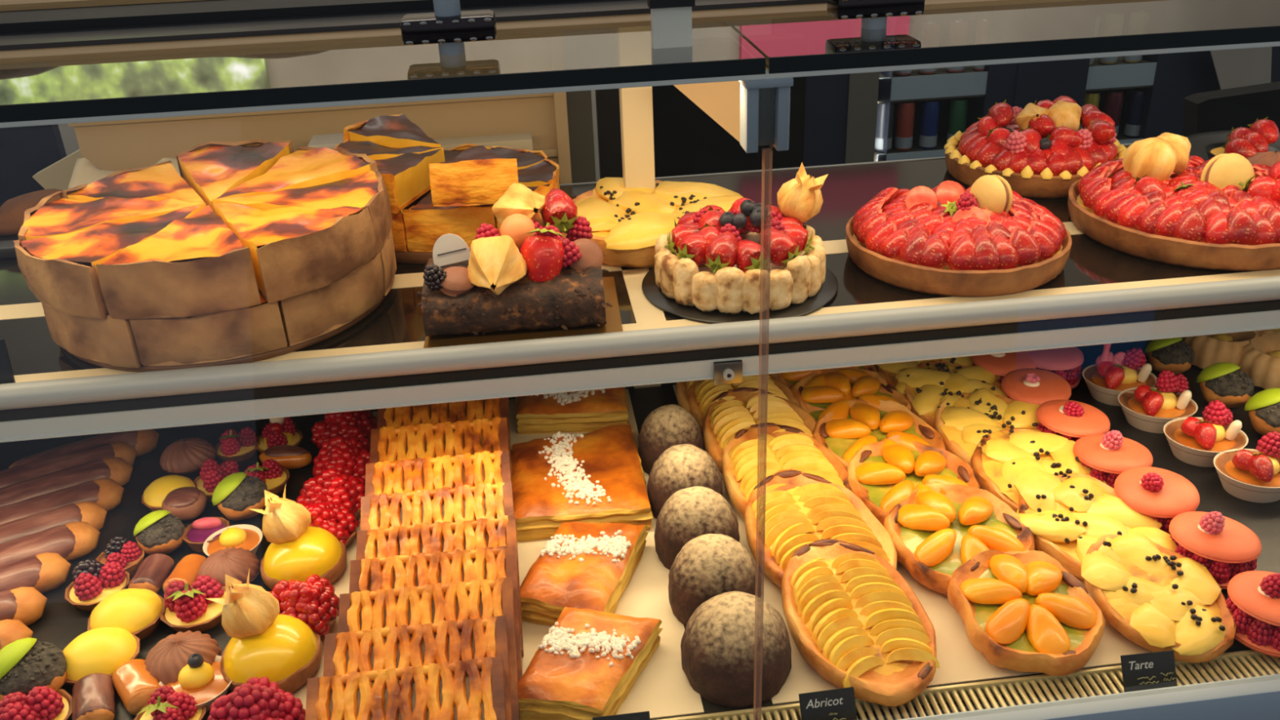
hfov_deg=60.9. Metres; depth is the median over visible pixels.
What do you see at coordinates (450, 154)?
slice
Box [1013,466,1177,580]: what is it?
tart
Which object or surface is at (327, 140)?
plastic tub
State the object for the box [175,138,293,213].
slice
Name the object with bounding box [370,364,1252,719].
shelf
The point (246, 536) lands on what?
tartlet
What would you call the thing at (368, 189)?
slice
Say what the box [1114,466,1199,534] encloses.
macaron
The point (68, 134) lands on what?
wall
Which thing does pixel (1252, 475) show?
tartlet
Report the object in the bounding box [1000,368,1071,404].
macaron
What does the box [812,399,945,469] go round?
tart
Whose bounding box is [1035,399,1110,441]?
macaron
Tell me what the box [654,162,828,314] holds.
cake
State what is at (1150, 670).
price card
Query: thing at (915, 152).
shelf
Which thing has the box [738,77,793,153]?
glass clamp
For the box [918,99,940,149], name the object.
drink can
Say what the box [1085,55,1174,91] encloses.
shelf
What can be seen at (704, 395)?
tart
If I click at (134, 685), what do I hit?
mini eclair
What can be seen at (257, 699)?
tartlet
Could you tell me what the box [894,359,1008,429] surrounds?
tart
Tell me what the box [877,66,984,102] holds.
shelf
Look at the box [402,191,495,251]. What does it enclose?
slice
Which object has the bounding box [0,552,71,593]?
eclair
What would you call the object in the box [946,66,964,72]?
drink can
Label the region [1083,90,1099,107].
drink can
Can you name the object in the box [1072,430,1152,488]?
macaron
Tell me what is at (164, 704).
tartlet
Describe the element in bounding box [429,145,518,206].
slice
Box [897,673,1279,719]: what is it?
trim
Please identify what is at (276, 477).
tartlet
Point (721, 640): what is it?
dome
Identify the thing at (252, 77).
window
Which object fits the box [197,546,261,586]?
rosette
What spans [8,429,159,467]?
eclair
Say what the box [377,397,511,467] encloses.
slice
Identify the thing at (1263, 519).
tray
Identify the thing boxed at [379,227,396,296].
slice
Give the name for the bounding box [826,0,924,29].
post
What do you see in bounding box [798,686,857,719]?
price card
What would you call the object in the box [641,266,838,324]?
cake board
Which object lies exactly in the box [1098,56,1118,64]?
drink can
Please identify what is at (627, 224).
tart
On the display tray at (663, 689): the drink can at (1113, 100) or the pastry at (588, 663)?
the pastry at (588, 663)
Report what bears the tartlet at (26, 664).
on the tray at (61, 622)
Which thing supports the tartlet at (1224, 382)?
on the tray at (1263, 519)
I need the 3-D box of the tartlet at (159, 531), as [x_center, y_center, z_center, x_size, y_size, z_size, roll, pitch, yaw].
[-0.441,0.159,1.000,0.043,0.039,0.047,-20,32,-30]
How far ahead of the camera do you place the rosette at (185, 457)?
1.11 m
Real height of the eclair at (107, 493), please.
0.029 m
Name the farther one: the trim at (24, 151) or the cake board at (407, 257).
the trim at (24, 151)
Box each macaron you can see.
[971,351,1035,382]
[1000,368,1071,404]
[1027,346,1084,389]
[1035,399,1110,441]
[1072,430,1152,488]
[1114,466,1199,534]
[1168,511,1262,590]
[1226,570,1279,657]
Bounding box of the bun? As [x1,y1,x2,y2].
[161,486,207,520]
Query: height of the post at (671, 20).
0.200 m
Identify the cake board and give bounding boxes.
[69,295,385,372]
[395,248,470,264]
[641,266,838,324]
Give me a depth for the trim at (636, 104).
1.13 m
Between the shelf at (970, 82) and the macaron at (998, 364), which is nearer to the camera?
the macaron at (998, 364)
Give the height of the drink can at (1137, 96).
0.148 m
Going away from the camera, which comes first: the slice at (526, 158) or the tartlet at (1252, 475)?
the tartlet at (1252, 475)
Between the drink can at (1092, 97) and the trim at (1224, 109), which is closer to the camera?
the trim at (1224, 109)
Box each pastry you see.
[511,424,653,542]
[517,606,662,719]
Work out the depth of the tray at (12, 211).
1.17 m
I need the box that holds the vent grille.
[657,649,1279,719]
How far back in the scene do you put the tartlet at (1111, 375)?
1.18 m
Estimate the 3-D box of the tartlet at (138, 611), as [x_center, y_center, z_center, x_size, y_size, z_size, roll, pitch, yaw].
[-0.427,0.209,0.905,0.062,0.031,0.062,-5,27,-5]
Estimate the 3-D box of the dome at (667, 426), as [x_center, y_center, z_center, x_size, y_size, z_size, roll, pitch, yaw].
[0.031,0.076,1.097,0.067,0.066,0.067,-5,27,-5]
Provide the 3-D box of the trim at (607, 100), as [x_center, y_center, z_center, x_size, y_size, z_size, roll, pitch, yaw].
[-0.041,-0.313,1.551,0.037,0.199,0.020,-5,27,-5]
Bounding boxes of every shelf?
[0,142,1279,442]
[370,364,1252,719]
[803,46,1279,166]
[874,139,946,160]
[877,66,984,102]
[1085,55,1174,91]
[1115,127,1166,140]
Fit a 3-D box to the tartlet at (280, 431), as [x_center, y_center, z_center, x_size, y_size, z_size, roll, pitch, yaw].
[-0.385,0.077,1.153,0.051,0.039,0.051,-5,27,-5]
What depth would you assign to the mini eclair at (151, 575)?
0.95 m
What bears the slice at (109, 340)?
on the cake board at (264, 356)
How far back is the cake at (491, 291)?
0.92 m
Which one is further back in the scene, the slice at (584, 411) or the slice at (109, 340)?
the slice at (584, 411)
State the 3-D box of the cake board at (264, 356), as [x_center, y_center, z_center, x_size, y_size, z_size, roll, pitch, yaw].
[-0.384,-0.059,1.020,0.296,0.007,0.296,-5,27,-5]
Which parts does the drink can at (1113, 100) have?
lid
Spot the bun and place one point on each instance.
(185, 503)
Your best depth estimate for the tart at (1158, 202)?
1.04 m
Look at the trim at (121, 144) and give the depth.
1.37 m
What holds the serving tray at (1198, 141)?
on the display shelf at (1102, 294)
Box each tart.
[571,177,742,268]
[676,373,782,413]
[687,373,800,436]
[702,386,828,474]
[721,422,854,520]
[744,469,897,588]
[777,364,887,410]
[781,538,939,706]
[790,367,911,421]
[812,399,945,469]
[845,174,1071,297]
[847,435,979,524]
[875,355,973,394]
[883,482,1035,595]
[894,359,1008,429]
[934,387,1044,466]
[943,95,1126,199]
[947,549,1105,675]
[970,428,1108,513]
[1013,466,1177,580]
[1067,132,1279,271]
[1081,532,1236,662]
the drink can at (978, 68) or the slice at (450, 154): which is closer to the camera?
the slice at (450, 154)
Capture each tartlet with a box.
[0,637,67,701]
[0,685,72,719]
[62,626,139,685]
[64,558,129,610]
[87,588,164,639]
[96,535,144,577]
[133,510,185,554]
[133,684,205,719]
[142,475,196,511]
[159,653,231,711]
[160,575,226,632]
[182,516,229,552]
[193,458,239,502]
[202,524,262,556]
[207,676,306,719]
[212,471,267,520]
[213,426,260,462]
[244,458,289,494]
[253,417,302,453]
[269,574,339,639]
[296,467,365,519]
[302,496,359,548]
[311,409,377,449]
[312,435,370,480]
[1082,343,1156,406]
[1117,369,1197,433]
[1144,337,1194,374]
[1163,400,1248,466]
[1195,362,1254,408]
[1213,431,1279,502]
[1244,387,1279,435]
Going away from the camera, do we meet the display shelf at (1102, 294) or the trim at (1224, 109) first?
the display shelf at (1102, 294)
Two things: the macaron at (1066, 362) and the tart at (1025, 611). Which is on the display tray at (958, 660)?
the tart at (1025, 611)
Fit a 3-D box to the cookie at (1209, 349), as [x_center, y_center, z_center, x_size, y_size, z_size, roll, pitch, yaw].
[0.670,-0.018,1.254,0.088,0.040,0.088,-10,28,-15]
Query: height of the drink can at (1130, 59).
0.148 m
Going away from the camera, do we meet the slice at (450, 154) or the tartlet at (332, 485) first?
the tartlet at (332, 485)
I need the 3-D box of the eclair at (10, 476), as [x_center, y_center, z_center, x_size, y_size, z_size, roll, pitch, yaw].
[-0.593,0.112,1.109,0.150,0.029,0.042,-17,30,-26]
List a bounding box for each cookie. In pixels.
[1180,330,1260,368]
[1238,334,1279,389]
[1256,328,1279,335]
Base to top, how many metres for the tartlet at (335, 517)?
0.047 m
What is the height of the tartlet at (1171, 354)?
0.044 m
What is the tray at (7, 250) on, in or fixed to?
on the tray at (12, 211)
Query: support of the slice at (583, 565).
on the display tray at (663, 689)
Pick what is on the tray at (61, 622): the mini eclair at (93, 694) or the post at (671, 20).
the mini eclair at (93, 694)
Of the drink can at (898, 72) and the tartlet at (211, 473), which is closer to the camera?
the tartlet at (211, 473)
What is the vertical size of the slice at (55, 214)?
0.050 m
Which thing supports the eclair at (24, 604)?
on the tray at (61, 622)
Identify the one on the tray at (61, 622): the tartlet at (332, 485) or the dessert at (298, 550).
the dessert at (298, 550)
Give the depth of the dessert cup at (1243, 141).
1.21 m
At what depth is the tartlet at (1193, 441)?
1.07 m
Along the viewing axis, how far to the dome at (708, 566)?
0.88 m
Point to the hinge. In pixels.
(449, 27)
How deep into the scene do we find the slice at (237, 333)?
0.88 m
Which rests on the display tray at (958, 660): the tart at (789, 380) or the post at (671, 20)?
the tart at (789, 380)
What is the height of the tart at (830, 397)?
0.041 m
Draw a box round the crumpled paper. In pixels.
[67,157,180,189]
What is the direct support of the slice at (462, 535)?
on the display tray at (663, 689)
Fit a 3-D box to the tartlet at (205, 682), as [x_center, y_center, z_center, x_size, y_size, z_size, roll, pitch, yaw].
[-0.338,0.243,0.829,0.056,0.034,0.056,-5,27,-5]
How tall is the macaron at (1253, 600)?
0.058 m
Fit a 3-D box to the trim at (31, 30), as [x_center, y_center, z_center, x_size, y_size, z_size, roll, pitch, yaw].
[-0.003,-0.305,0.837,2.700,0.016,0.443,-5,27,-5]
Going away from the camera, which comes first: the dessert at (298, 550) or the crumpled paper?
the dessert at (298, 550)
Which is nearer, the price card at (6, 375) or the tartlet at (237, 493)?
the price card at (6, 375)
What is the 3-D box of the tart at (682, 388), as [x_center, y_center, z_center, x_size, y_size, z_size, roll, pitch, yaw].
[0.102,0.037,1.193,0.121,0.041,0.184,-11,28,-17]
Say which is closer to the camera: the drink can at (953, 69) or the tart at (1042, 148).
the tart at (1042, 148)
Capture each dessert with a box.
[205,568,322,693]
[248,485,346,590]
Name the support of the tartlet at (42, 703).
on the tray at (61, 622)
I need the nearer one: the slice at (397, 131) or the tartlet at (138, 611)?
the tartlet at (138, 611)
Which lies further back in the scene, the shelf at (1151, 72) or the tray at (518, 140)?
the shelf at (1151, 72)
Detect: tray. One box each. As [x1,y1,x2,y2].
[0,188,62,258]
[0,234,18,258]
[0,413,324,719]
[291,389,703,719]
[432,133,533,151]
[672,366,1151,704]
[1067,339,1279,651]
[1185,129,1279,160]
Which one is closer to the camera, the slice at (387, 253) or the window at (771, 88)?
the window at (771, 88)
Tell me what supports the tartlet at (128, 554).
on the tray at (61, 622)
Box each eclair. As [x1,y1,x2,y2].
[0,441,137,488]
[0,457,133,506]
[0,477,124,524]
[0,501,106,544]
[0,521,100,564]
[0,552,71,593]
[0,586,47,626]
[0,619,33,650]
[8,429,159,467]
[71,672,115,719]
[111,658,161,715]
[128,553,173,593]
[162,554,206,592]
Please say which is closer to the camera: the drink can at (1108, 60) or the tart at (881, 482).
the tart at (881, 482)
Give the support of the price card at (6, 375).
on the display shelf at (1102, 294)
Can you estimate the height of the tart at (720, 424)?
0.042 m
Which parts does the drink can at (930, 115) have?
lid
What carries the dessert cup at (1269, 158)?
on the serving tray at (1198, 141)
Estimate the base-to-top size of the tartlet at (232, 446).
0.032 m
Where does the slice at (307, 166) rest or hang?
on the slice
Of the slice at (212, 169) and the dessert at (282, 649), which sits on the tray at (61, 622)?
the dessert at (282, 649)
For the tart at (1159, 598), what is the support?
on the tray at (1263, 519)
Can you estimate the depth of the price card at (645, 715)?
0.78 m
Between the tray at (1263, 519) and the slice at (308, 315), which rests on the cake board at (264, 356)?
the slice at (308, 315)
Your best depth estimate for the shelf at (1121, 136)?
3.41 m
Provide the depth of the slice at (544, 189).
1.11 m
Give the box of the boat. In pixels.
[258,444,312,470]
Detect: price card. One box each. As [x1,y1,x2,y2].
[0,338,15,383]
[592,711,649,719]
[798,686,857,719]
[1120,649,1177,692]
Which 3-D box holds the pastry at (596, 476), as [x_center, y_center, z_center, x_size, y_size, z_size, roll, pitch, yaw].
[-0.062,0.113,1.063,0.134,0.037,0.157,-5,27,-5]
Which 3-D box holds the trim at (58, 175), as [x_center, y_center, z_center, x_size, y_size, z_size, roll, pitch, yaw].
[-0.778,-0.257,1.468,0.076,0.060,0.020,-5,27,-5]
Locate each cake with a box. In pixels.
[417,182,622,348]
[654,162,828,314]
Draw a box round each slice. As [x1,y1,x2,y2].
[13,204,204,319]
[17,191,205,240]
[42,302,142,368]
[62,160,204,203]
[95,204,261,319]
[128,292,287,365]
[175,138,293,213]
[212,169,392,253]
[213,203,377,302]
[216,146,378,199]
[277,252,383,346]
[305,656,506,719]
[323,615,512,719]
[334,138,444,161]
[337,577,519,719]
[342,114,440,147]
[349,545,522,680]
[355,515,524,657]
[360,481,514,530]
[364,449,511,496]
[369,417,509,463]
[374,148,443,213]
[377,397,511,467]
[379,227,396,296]
[391,189,431,252]
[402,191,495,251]
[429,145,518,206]
[444,143,491,161]
[488,146,547,169]
[490,183,554,233]
[514,386,629,434]
[517,158,559,189]
[520,521,648,626]
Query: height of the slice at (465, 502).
0.071 m
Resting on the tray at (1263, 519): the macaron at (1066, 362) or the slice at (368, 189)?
the macaron at (1066, 362)
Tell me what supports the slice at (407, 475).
on the display tray at (663, 689)
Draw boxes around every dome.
[637,404,703,475]
[647,444,723,519]
[653,485,739,570]
[668,533,761,626]
[680,591,791,708]
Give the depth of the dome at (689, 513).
0.94 m
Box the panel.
[724,0,1279,73]
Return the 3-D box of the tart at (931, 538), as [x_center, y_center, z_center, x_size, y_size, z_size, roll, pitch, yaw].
[0.279,0.154,0.950,0.126,0.041,0.133,16,32,32]
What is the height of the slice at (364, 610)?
0.071 m
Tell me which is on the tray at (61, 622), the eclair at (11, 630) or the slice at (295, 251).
the eclair at (11, 630)
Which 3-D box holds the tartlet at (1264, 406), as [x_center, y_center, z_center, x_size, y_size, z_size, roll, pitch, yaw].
[0.648,0.055,1.106,0.055,0.051,0.061,-5,27,-5]
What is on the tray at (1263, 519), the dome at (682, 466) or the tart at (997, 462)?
the tart at (997, 462)
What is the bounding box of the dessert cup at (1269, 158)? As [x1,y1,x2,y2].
[1245,151,1279,166]
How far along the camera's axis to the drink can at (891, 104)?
3.29 m
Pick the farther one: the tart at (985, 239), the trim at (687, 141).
the trim at (687, 141)
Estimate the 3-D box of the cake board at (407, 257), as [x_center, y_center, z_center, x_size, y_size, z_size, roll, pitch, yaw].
[-0.201,-0.154,1.187,0.236,0.012,0.236,-5,27,-5]
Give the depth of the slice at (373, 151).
1.14 m
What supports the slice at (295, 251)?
on the slice at (308, 315)
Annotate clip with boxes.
[713,359,742,385]
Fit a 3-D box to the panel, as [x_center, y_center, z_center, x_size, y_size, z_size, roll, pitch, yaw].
[0.688,-0.330,0.857,1.322,0.008,0.552,-5,27,-5]
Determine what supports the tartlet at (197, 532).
on the tray at (61, 622)
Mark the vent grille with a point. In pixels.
(978, 695)
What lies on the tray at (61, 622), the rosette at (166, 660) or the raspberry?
the rosette at (166, 660)
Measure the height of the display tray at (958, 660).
0.001 m
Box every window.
[0,21,1279,128]
[0,78,764,127]
[759,44,1279,719]
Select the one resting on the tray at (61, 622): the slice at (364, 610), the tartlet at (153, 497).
the tartlet at (153, 497)
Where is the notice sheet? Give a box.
[1210,46,1271,89]
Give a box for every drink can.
[875,102,894,151]
[893,69,912,75]
[894,101,915,151]
[918,67,937,74]
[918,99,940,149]
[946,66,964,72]
[946,97,968,143]
[972,65,984,71]
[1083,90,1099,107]
[1088,57,1094,65]
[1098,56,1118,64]
[1102,88,1124,137]
[1123,54,1142,62]
[1124,88,1145,137]
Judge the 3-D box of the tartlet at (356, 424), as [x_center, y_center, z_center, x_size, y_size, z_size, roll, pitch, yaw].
[-0.312,0.068,1.153,0.066,0.049,0.069,8,29,19]
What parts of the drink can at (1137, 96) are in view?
lid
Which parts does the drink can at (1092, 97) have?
lid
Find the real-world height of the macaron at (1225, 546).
0.058 m
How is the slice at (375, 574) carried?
on the display tray at (663, 689)
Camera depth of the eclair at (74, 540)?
0.98 m
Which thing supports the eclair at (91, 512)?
on the tray at (61, 622)
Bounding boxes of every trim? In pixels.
[0,0,1083,64]
[0,124,66,206]
[31,149,82,190]
[67,92,572,184]
[565,90,595,183]
[595,88,622,178]
[618,86,661,388]
[652,76,806,177]
[673,80,740,142]
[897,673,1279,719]
[1182,81,1279,137]
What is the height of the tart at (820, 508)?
0.040 m
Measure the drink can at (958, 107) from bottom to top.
0.148 m
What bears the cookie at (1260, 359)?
on the tray at (1263, 519)
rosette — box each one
[143,630,222,684]
[159,437,217,477]
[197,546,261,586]
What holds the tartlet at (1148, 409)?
on the tray at (1263, 519)
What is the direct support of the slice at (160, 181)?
on the slice
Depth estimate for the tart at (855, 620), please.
0.84 m
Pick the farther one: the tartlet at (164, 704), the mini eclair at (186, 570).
the mini eclair at (186, 570)
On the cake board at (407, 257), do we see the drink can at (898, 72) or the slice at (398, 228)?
the slice at (398, 228)
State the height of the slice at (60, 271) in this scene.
0.048 m
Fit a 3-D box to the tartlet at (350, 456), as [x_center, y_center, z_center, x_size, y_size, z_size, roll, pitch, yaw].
[-0.295,0.099,1.089,0.066,0.051,0.068,-9,28,-12]
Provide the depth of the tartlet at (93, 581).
0.94 m
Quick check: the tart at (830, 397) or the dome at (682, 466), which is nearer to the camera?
the dome at (682, 466)
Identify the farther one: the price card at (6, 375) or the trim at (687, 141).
the trim at (687, 141)
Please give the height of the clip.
0.021 m
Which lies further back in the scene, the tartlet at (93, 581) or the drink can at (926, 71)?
the drink can at (926, 71)
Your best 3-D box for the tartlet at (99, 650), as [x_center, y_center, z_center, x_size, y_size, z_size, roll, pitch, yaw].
[-0.429,0.232,0.860,0.062,0.032,0.062,-5,27,-5]
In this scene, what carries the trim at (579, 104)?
on the floor
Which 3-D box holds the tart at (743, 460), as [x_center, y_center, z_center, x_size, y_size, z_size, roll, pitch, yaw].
[0.141,0.117,1.032,0.118,0.041,0.180,-7,27,-8]
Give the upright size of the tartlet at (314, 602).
0.048 m
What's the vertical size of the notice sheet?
0.150 m
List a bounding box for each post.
[647,0,695,48]
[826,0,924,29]
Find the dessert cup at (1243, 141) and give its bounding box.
[1204,116,1279,159]
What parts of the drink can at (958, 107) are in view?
lid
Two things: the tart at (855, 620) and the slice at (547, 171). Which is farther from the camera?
the slice at (547, 171)
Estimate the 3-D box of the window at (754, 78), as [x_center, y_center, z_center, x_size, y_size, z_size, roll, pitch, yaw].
[-0.611,0.121,0.598,1.376,0.462,0.006,-5,27,-5]
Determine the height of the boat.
0.025 m
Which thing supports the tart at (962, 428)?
on the display tray at (958, 660)
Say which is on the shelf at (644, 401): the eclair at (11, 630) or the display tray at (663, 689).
the display tray at (663, 689)
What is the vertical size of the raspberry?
0.006 m
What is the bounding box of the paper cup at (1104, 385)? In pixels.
[1082,364,1156,406]
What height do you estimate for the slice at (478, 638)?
0.071 m
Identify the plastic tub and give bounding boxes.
[307,133,343,148]
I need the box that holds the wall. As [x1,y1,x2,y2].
[57,89,599,182]
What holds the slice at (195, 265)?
on the slice at (237, 333)
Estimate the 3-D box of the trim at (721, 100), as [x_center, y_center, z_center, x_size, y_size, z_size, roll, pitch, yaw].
[0.067,-0.248,1.095,0.082,0.077,0.006,-5,27,-5]
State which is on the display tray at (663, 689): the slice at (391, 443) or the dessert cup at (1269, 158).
the slice at (391, 443)
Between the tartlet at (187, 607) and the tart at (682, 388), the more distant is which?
the tart at (682, 388)
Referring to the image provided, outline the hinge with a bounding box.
[400,0,496,55]
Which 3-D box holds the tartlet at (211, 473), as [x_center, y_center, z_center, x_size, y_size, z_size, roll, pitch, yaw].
[-0.424,0.119,1.085,0.051,0.028,0.051,-5,27,-5]
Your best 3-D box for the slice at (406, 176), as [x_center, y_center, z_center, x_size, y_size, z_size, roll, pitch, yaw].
[-0.244,-0.190,1.111,0.087,0.042,0.115,18,33,34]

